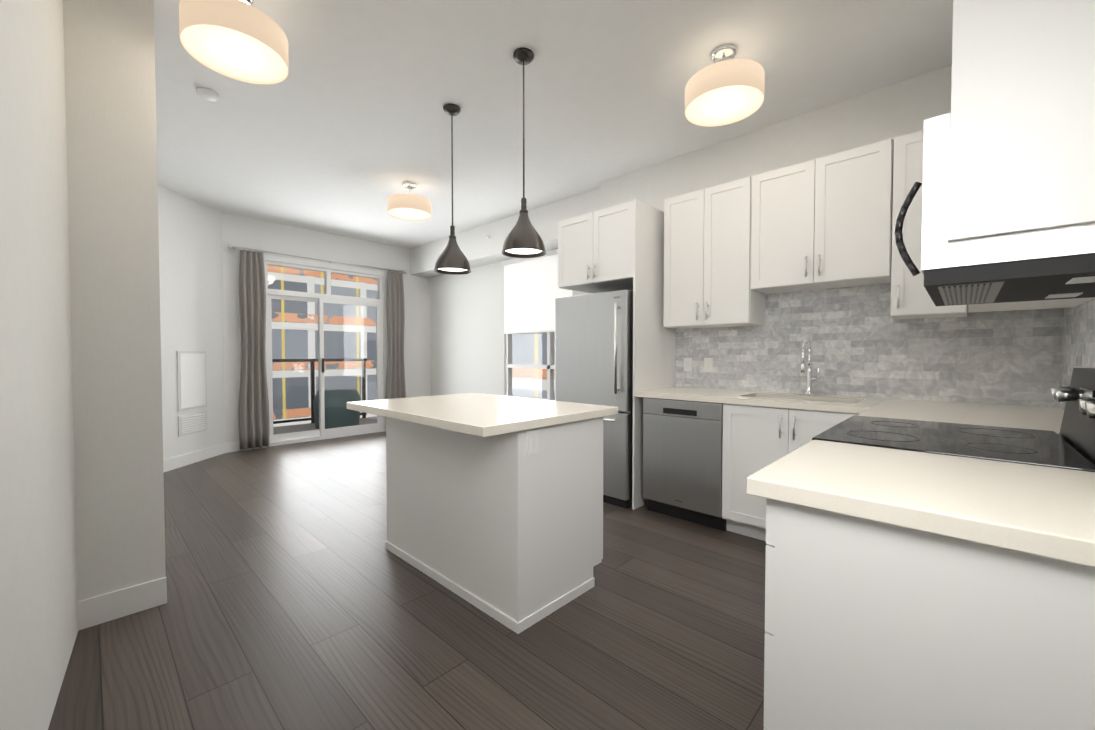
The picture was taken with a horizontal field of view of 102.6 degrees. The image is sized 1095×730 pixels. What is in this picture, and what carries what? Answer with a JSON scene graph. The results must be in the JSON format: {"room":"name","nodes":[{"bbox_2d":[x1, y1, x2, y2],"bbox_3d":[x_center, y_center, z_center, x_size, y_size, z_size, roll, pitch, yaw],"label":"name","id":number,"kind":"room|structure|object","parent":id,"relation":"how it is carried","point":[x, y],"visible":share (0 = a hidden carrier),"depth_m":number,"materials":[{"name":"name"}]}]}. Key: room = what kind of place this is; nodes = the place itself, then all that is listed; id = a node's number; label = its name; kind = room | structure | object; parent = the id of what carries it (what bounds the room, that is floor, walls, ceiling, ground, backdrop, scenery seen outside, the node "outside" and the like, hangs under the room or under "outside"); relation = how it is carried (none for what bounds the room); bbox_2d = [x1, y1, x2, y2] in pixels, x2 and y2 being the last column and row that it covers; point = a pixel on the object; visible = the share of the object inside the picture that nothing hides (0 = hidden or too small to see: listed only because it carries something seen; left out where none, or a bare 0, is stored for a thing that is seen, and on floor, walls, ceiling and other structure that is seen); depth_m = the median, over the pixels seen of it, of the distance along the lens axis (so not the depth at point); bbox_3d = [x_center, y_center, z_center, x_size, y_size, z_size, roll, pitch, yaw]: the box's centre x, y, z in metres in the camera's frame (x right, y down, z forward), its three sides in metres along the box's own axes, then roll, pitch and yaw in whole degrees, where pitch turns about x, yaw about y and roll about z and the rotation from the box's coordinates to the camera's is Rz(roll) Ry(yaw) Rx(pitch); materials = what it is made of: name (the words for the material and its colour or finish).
{"room":"kitchen","nodes":[
{"label":"kitchen","id":0,"kind":"room"},
{"bbox_2d":[0,0,77,729],"bbox_3d":[-0.502,-0.259,0.004,0.149,2.920,4.874,-1,2,-41],"label":"wall","id":1,"kind":"structure","parent":0,"point":[38,593],"depth_m":1.34,"materials":[{"name":"paint"}]},
{"bbox_2d":[63,0,165,600],"bbox_3d":[-2.089,-0.305,1.955,0.150,2.920,0.530,1,2,44],"label":"wall","id":2,"kind":"structure","parent":0,"point":[110,94],"depth_m":1.98,"materials":[{"name":"paint"}]},
{"bbox_2d":[78,577,166,630],"bbox_3d":[-1.947,1.092,2.018,0.012,0.125,0.294,1,2,44],"label":"baseboard","id":3,"kind":"structure","parent":2,"relation":"attached to","point":[103,608],"depth_m":2.01,"materials":[{"name":"white wood"}]},
{"bbox_2d":[158,184,225,459],"bbox_3d":[-3.992,-0.369,4.701,0.120,2.920,1.287,0,1,-1],"label":"wall","id":4,"kind":"structure","parent":0,"point":[191,274],"depth_m":4.83,"materials":[{"name":"paint"}]},
{"bbox_2d":[177,351,206,410],"bbox_3d":[-3.926,0.168,4.852,0.016,0.640,0.400,0,1,-1],"label":"electrical panel","id":5,"kind":"object","parent":4,"relation":"attached to","point":[191,382],"visible":1,"depth_m":4.82,"materials":[{"name":"white metal"}]},
{"bbox_2d":[178,411,206,436],"bbox_3d":[-3.926,0.647,4.863,0.016,0.220,0.400,0,1,-1],"label":"air vent","id":6,"kind":"object","parent":4,"relation":"in","point":[192,423],"visible":1,"depth_m":4.84,"materials":[{"name":"white metal"}]},
{"bbox_2d":[163,443,226,471],"bbox_3d":[-3.925,1.028,4.735,0.012,0.125,1.287,0,1,-1],"label":"baseboard","id":7,"kind":"structure","parent":4,"relation":"attached to","point":[176,462],"depth_m":4.86,"materials":[{"name":"white wood"}]},
{"bbox_2d":[222,213,430,441],"bbox_3d":[-3.023,-0.409,6.404,0.120,2.920,2.910,1,2,44],"label":"wall","id":8,"kind":"structure","parent":0,"point":[240,231],"depth_m":6.07,"materials":[{"name":"paint"}]},
{"bbox_2d":[226,441,259,452],"bbox_3d":[-3.812,1.010,5.511,0.012,0.125,0.380,1,2,44],"label":"baseboard","id":9,"kind":"structure","parent":8,"relation":"attached to","point":[234,446],"depth_m":5.43,"materials":[{"name":"white wood"}]},
{"bbox_2d":[228,244,406,273],"bbox_3d":[-3.068,-1.453,6.154,0.122,0.060,2.348,1,2,44],"label":"curtain rod","id":10,"kind":"object","parent":8,"relation":"attached to","point":[230,246],"visible":0.98,"depth_m":5.93,"materials":[{"name":"silver metal"}]},
{"bbox_2d":[238,250,269,449],"bbox_3d":[-3.682,-0.187,5.488,0.081,2.460,0.331,1,2,44],"label":"curtain","id":11,"kind":"object","parent":10,"relation":"hanging from","point":[253,421],"visible":1,"depth_m":5.48,"materials":[{"name":"fabric"}]},
{"bbox_2d":[386,271,405,398],"bbox_3d":[-2.375,-0.220,6.860,0.081,2.460,0.343,1,2,44],"label":"curtain","id":12,"kind":"object","parent":10,"relation":"hanging from","point":[395,376],"visible":0.83,"depth_m":6.85,"materials":[{"name":"fabric"}]},
{"bbox_2d":[262,254,386,447],"bbox_3d":[-3.128,-0.191,6.275,0.114,2.490,1.730,1,2,44],"label":"sliding glass door","id":13,"kind":"structure","parent":8,"relation":"in","point":[322,432],"depth_m":6.21,"materials":[{"name":"white"}]},
{"bbox_2d":[48,432,766,729],"bbox_3d":[-0.851,1.205,1.986,9.430,0.100,6.630,1,2,44],"label":"floor","id":14,"kind":"structure","parent":0,"point":[300,596],"depth_m":1.90,"materials":[{"name":"brown wood"}]},
{"bbox_2d":[385,417,602,633],"bbox_3d":[-0.339,0.703,2.534,1.216,0.878,0.663,1,2,44],"label":"kitchen island","id":15,"kind":"object","parent":14,"relation":"on","point":[506,529],"visible":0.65,"depth_m":2.12,"materials":[{"name":"white"}]},
{"bbox_2d":[347,393,617,436],"bbox_3d":[-0.404,0.243,2.483,1.300,0.040,0.920,1,2,44],"label":"island countertop","id":16,"kind":"structure","parent":15,"relation":"on","point":[481,415],"depth_m":2.21,"materials":[{"name":"stone"}]},
{"bbox_2d":[555,290,632,508],"bbox_3d":[0.555,0.261,3.862,0.750,1.700,0.751,1,2,44],"label":"fridge","id":17,"kind":"object","parent":14,"relation":"on","point":[594,349],"visible":0.62,"depth_m":3.51,"materials":[{"name":"silver metal"}]},
{"bbox_2d":[632,199,675,509],"bbox_3d":[0.892,-0.079,3.616,0.018,2.390,0.658,1,2,44],"label":"panel","id":18,"kind":"object","parent":14,"relation":"on","point":[654,341],"visible":0.64,"depth_m":3.48,"materials":[{"name":"white wood"}]},
{"bbox_2d":[643,398,725,530],"bbox_3d":[1.133,0.687,3.331,0.597,0.872,0.567,1,2,44],"label":"dishwasher","id":19,"kind":"object","parent":14,"relation":"on","point":[682,456],"visible":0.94,"depth_m":3.11,"materials":[{"name":"silver metal"}]},
{"bbox_2d":[722,403,857,540],"bbox_3d":[1.663,0.695,2.876,0.792,0.878,0.693,1,2,44],"label":"base cabinet","id":20,"kind":"object","parent":14,"relation":"on","point":[756,438],"visible":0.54,"depth_m":2.79,"materials":[{"name":"white wood"}]},
{"bbox_2d":[634,387,885,413],"bbox_3d":[1.427,0.229,3.101,1.474,0.040,0.660,1,2,44],"label":"countertop","id":21,"kind":"structure","parent":20,"relation":"on","point":[845,404],"depth_m":2.93,"materials":[{"name":"stone"}]},
{"bbox_2d":[800,338,819,394],"bbox_3d":[1.790,0.013,2.994,0.094,0.394,0.213,1,2,44],"label":"faucet","id":22,"kind":"object","parent":21,"relation":"on","point":[808,391],"visible":1,"depth_m":3.04,"materials":[{"name":"silver metal"}]},
{"bbox_2d":[764,498,1094,729],"bbox_3d":[0.942,0.739,1.002,0.728,0.878,0.592,1,2,44],"label":"base cabinet","id":23,"kind":"object","parent":14,"relation":"on","point":[872,625],"visible":0.77,"depth_m":0.82,"materials":[{"name":"white wood"}]},
{"bbox_2d":[746,440,1094,566],"bbox_3d":[0.934,0.278,0.982,0.730,0.040,0.619,1,2,44],"label":"countertop","id":24,"kind":"structure","parent":23,"relation":"on","point":[1047,512],"depth_m":0.90,"materials":[{"name":"stone"}]},
{"bbox_2d":[812,368,1094,471],"bbox_3d":[1.371,0.578,1.522,0.772,1.135,0.750,1,2,44],"label":"stove","id":25,"kind":"object","parent":14,"relation":"on","point":[1071,446],"visible":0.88,"depth_m":1.40,"materials":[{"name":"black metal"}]},
{"bbox_3d":[2.240,0.707,2.364,0.746,0.878,0.638,1,2,44],"label":"base cabinet","id":26,"kind":"object","parent":14,"relation":"on","visible":0},
{"bbox_2d":[857,398,1063,434],"bbox_3d":[2.062,0.251,2.166,0.730,0.040,1.140,1,2,44],"label":"countertop","id":27,"kind":"structure","parent":26,"relation":"on","point":[1030,417],"depth_m":2.10,"materials":[{"name":"stone"}]},
{"bbox_2d":[430,262,591,395],"bbox_3d":[-0.573,-0.403,6.164,4.000,2.920,0.120,1,2,44],"label":"wall","id":28,"kind":"structure","parent":0,"point":[468,345],"depth_m":6.66,"materials":[{"name":"paint"}]},
{"bbox_2d":[154,0,952,248],"bbox_3d":[-0.851,-1.814,1.915,9.430,0.100,6.630,1,2,44],"label":"ceiling","id":29,"kind":"structure","parent":0,"point":[343,128],"depth_m":2.90,"materials":[{"name":"paint"}]},
{"bbox_2d":[196,87,218,100],"bbox_3d":[-2.225,-1.768,2.872,0.120,0.035,0.120,1,2,44],"label":"smoke detector","id":30,"kind":"object","parent":29,"relation":"attached to","point":[205,93],"visible":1,"depth_m":2.85,"materials":[{"name":"white plastic"}]},
{"bbox_2d":[179,0,288,84],"bbox_3d":[-1.470,-1.613,2.074,0.420,0.310,0.420,1,2,44],"label":"drum ceiling light","id":31,"kind":"object","parent":29,"relation":"attached to","point":[243,40],"visible":1,"depth_m":2.00,"materials":[{"name":"beige fabric"}]},
{"bbox_2d":[387,181,430,220],"bbox_3d":[-1.386,-1.667,4.410,0.420,0.310,0.420,1,2,44],"label":"drum ceiling light","id":32,"kind":"object","parent":29,"relation":"attached to","point":[410,207],"visible":1,"depth_m":4.32,"materials":[{"name":"beige fabric"}]},
{"bbox_2d":[434,103,470,274],"bbox_3d":[-0.667,-1.225,3.072,0.258,1.132,0.258,1,2,44],"label":"pendant light","id":33,"kind":"object","parent":29,"relation":"hanging from","point":[452,259],"visible":1,"depth_m":3.04,"materials":[{"name":"brown metal"}]},
{"bbox_2d":[411,187,599,277],"bbox_3d":[-0.696,-1.647,5.919,3.876,0.418,0.358,1,2,44],"label":"soffit","id":34,"kind":"object","parent":29,"relation":"attached to","point":[477,247],"depth_m":5.64,"materials":[{"name":"paint"}]},
{"bbox_2d":[502,48,545,257],"bbox_3d":[-0.137,-1.212,2.527,0.258,1.132,0.258,1,2,44],"label":"pendant light","id":35,"kind":"object","parent":29,"relation":"hanging from","point":[523,239],"visible":1,"depth_m":2.49,"materials":[{"name":"brown metal"}]},
{"bbox_2d":[685,44,764,126],"bbox_3d":[1.002,-1.623,2.496,0.420,0.310,0.420,1,2,44],"label":"drum ceiling light","id":36,"kind":"object","parent":29,"relation":"attached to","point":[725,88],"visible":1,"depth_m":2.42,"materials":[{"name":"beige fabric"}]},
{"bbox_2d":[600,65,1037,406],"bbox_3d":[1.869,-0.342,3.531,3.170,2.920,0.570,1,2,44],"label":"wall","id":37,"kind":"structure","parent":0,"point":[905,107],"depth_m":3.17,"materials":[{"name":"paint"}]},
{"bbox_2d":[558,200,633,293],"bbox_3d":[0.589,-0.985,3.866,0.792,0.590,0.683,1,2,44],"label":"upper cabinet","id":38,"kind":"object","parent":37,"relation":"attached to","point":[595,251],"visible":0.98,"depth_m":3.64,"materials":[{"name":"white wood"}]},
{"bbox_2d":[663,177,765,328],"bbox_3d":[1.281,-0.816,3.413,0.670,1.025,0.375,1,2,44],"label":"upper cabinet","id":39,"kind":"object","parent":37,"relation":"attached to","point":[707,257],"visible":1,"depth_m":3.27,"materials":[{"name":"white wood"}]},
{"bbox_2d":[751,138,893,293],"bbox_3d":[1.808,-0.922,2.909,0.776,0.790,0.375,1,2,44],"label":"upper cabinet","id":40,"kind":"object","parent":37,"relation":"attached to","point":[824,222],"visible":1,"depth_m":2.77,"materials":[{"name":"white wood"}]},
{"bbox_2d":[890,130,966,319],"bbox_3d":[2.209,-0.796,2.530,0.323,1.025,0.375,1,2,44],"label":"upper cabinet","id":41,"kind":"object","parent":37,"relation":"attached to","point":[911,298],"visible":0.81,"depth_m":2.48,"materials":[{"name":"white wood"}]},
{"bbox_3d":[1.784,-0.288,1.230,0.120,2.920,3.120,1,2,44],"label":"wall","id":42,"kind":"structure","parent":0,"visible":0},
{"bbox_2d":[684,358,691,370],"bbox_3d":[1.203,-0.004,3.761,0.070,0.115,0.006,1,2,44],"label":"outlet","id":43,"kind":"object","parent":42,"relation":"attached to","point":[687,364],"visible":1,"depth_m":3.76,"materials":[{"name":"white plastic"}]},
{"bbox_2d":[704,358,712,371],"bbox_3d":[1.334,-0.002,3.637,0.070,0.115,0.006,1,2,44],"label":"outlet","id":44,"kind":"object","parent":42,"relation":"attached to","point":[708,364],"visible":1,"depth_m":3.63,"materials":[{"name":"white plastic"}]},
{"bbox_2d":[675,283,1058,406],"bbox_3d":[1.916,-0.331,3.086,2.186,1.080,0.008,1,2,44],"label":"backsplash","id":45,"kind":"structure","parent":42,"relation":"attached to","point":[863,342],"depth_m":2.87,"materials":[{"name":"stone"}]},
{"bbox_2d":[895,113,1094,305],"bbox_3d":[1.480,-0.465,1.394,0.531,0.477,0.752,1,2,44],"label":"over-the-range microwave","id":46,"kind":"object","parent":42,"relation":"attached to","point":[1048,264],"visible":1,"depth_m":1.22,"materials":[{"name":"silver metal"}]},
{"bbox_2d":[948,0,1094,241],"bbox_3d":[1.517,-0.813,1.335,0.408,0.934,0.778,1,2,44],"label":"upper cabinet","id":47,"kind":"object","parent":42,"relation":"attached to","point":[1022,144],"visible":1,"depth_m":1.11,"materials":[{"name":"white wood"}]},
{"bbox_2d":[968,297,1094,312],"bbox_3d":[2.086,-0.781,1.899,0.360,1.025,0.811,1,2,44],"label":"upper cabinet","id":48,"kind":"object","parent":42,"relation":"attached to","point":[1038,304],"visible":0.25,"depth_m":1.99,"materials":[{"name":"white wood"}]},
{"bbox_2d":[1055,298,1094,409],"bbox_3d":[1.747,-0.289,1.286,0.008,1.080,2.849,1,2,44],"label":"backsplash","id":49,"kind":"structure","parent":42,"relation":"attached to","point":[1075,337],"depth_m":2.07,"materials":[{"name":"stone"}]},
{"label":"outside","id":50,"kind":"structure","parent":0,"visible":0},
{"bbox_2d":[267,265,377,426],"bbox_3d":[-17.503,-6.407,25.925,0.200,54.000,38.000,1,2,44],"label":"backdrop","id":51,"kind":"structure","parent":50,"point":[299,348],"depth_m":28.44,"materials":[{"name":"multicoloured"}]},
{"bbox_3d":[-0.106,0.777,5.747,1.250,0.580,0.120,1,2,44],"label":"wall","id":52,"kind":"structure","parent":0,"visible":0},
{"bbox_2d":[506,290,572,400],"bbox_3d":[-0.123,-0.442,5.701,1.290,1.920,0.130,1,2,44],"label":"window","id":53,"kind":"structure","parent":52,"relation":"in","point":[550,366],"depth_m":5.77,"materials":[{"name":"white"}]},
{"bbox_2d":[501,249,571,333],"bbox_3d":[-0.166,-0.919,5.645,1.250,1.005,0.047,1,2,44],"label":"roller blind","id":54,"kind":"object","parent":53,"relation":"attached to","point":[532,291],"visible":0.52,"depth_m":5.70,"materials":[{"name":"white fabric"}]},
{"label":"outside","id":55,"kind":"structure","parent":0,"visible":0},
{"bbox_2d":[272,358,376,434],"bbox_3d":[-3.950,0.539,6.729,1.620,1.250,3.050,1,2,44],"label":"balcony","id":56,"kind":"object","parent":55,"point":[288,429],"depth_m":7.63,"materials":[{"name":"grey concrete"}]},
{"bbox_2d":[313,389,360,428],"bbox_3d":[-3.494,0.717,7.300,0.720,0.620,0.720,1,2,44],"label":"patio cover","id":57,"kind":"object","parent":56,"relation":"on","point":[341,408],"depth_m":7.03,"materials":[{"name":"teal"}]},
{"bbox_2d":[512,332,554,398],"bbox_3d":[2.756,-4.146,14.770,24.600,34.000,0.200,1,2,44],"label":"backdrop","id":58,"kind":"structure","parent":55,"point":[516,357],"depth_m":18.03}
]}

